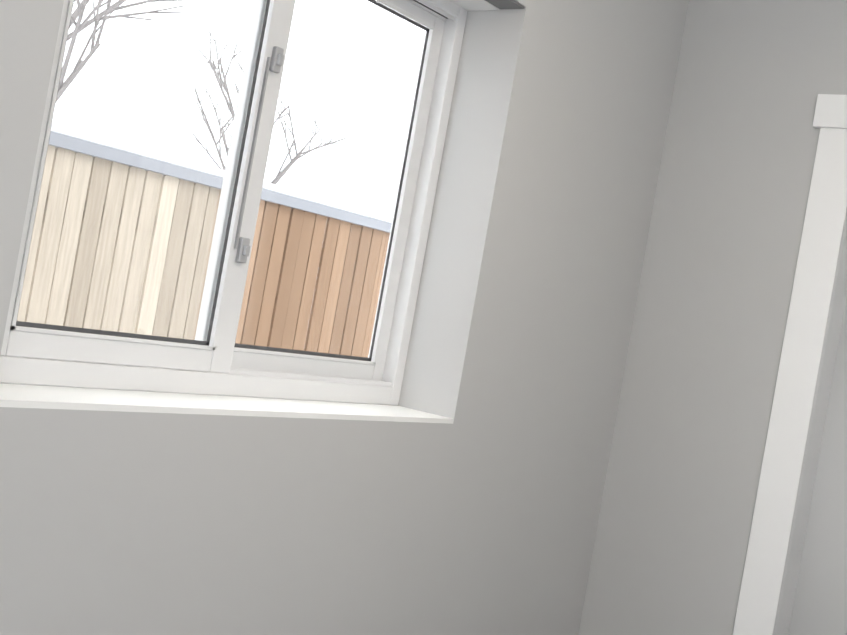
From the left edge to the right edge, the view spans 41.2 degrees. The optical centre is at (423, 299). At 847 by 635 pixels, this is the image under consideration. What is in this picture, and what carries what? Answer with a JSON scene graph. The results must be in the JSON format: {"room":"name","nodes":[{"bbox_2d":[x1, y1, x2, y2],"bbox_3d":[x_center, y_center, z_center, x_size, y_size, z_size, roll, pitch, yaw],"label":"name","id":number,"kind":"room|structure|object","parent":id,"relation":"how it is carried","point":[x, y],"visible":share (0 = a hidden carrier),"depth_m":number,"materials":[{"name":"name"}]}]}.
{"room":"empty room","nodes":[
{"label":"empty room","id":0,"kind":"room"},
{"bbox_2d":[0,0,688,634],"bbox_3d":[-0.326,-0.020,2.554,0.280,2.490,5.200,10,-1,36],"label":"wall","id":1,"kind":"structure","parent":0,"point":[480,516],"depth_m":2.96,"materials":[{"name":"grey paint"}]},
{"bbox_2d":[0,383,453,423],"bbox_3d":[-0.388,0.231,2.448,0.185,0.012,1.350,10,-1,36],"label":"window sill","id":2,"kind":"structure","parent":1,"relation":"attached to","point":[36,396],"depth_m":2.29,"materials":[{"name":"white paint"}]},
{"bbox_2d":[0,0,524,404],"bbox_3d":[-0.324,-0.318,2.476,0.256,1.093,1.350,10,-1,36],"label":"sliding window","id":3,"kind":"structure","parent":1,"relation":"in","point":[210,358],"depth_m":2.52,"materials":[{"name":"white plastic"}]},
{"bbox_2d":[579,0,846,634],"bbox_3d":[1.857,0.367,2.884,2.900,2.490,0.120,10,-1,36],"label":"wall","id":4,"kind":"structure","parent":0,"point":[754,79],"depth_m":3.54,"materials":[{"name":"grey paint"}]},
{"bbox_2d":[733,94,846,634],"bbox_3d":[1.734,0.516,2.943,1.708,2.055,0.160,10,-1,36],"label":"trim","id":5,"kind":"structure","parent":4,"relation":"attached to","point":[792,451],"depth_m":3.35,"materials":[{"name":"white paint"}]},
{"bbox_2d":[788,297,846,634],"bbox_3d":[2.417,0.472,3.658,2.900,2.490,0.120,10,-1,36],"label":"door","id":6,"kind":"structure","parent":0,"point":[820,604],"depth_m":4.20,"materials":[{"name":"white paint"}]},
{"label":"outside","id":7,"kind":"structure","parent":0,"visible":0},
{"bbox_3d":[-14.772,-0.774,16.772,39.720,0.200,70.000,10,-1,36],"label":"ground","id":8,"kind":"structure","parent":7,"visible":0},
{"bbox_2d":[17,123,392,360],"bbox_3d":[-0.393,0.522,6.814,0.190,2.070,17.000,10,-1,36],"label":"fence","id":9,"kind":"object","parent":8,"relation":"on","point":[98,312],"depth_m":5.45,"materials":[{"name":"brown wood"}]},
{"bbox_2d":[56,0,359,184],"bbox_3d":[-3.525,-2.544,14.737,5.346,7.159,7.156,10,-1,36],"label":"tree","id":10,"kind":"object","parent":8,"relation":"on","point":[104,18],"depth_m":16.21,"materials":[{"name":"grey plant"}]}
]}

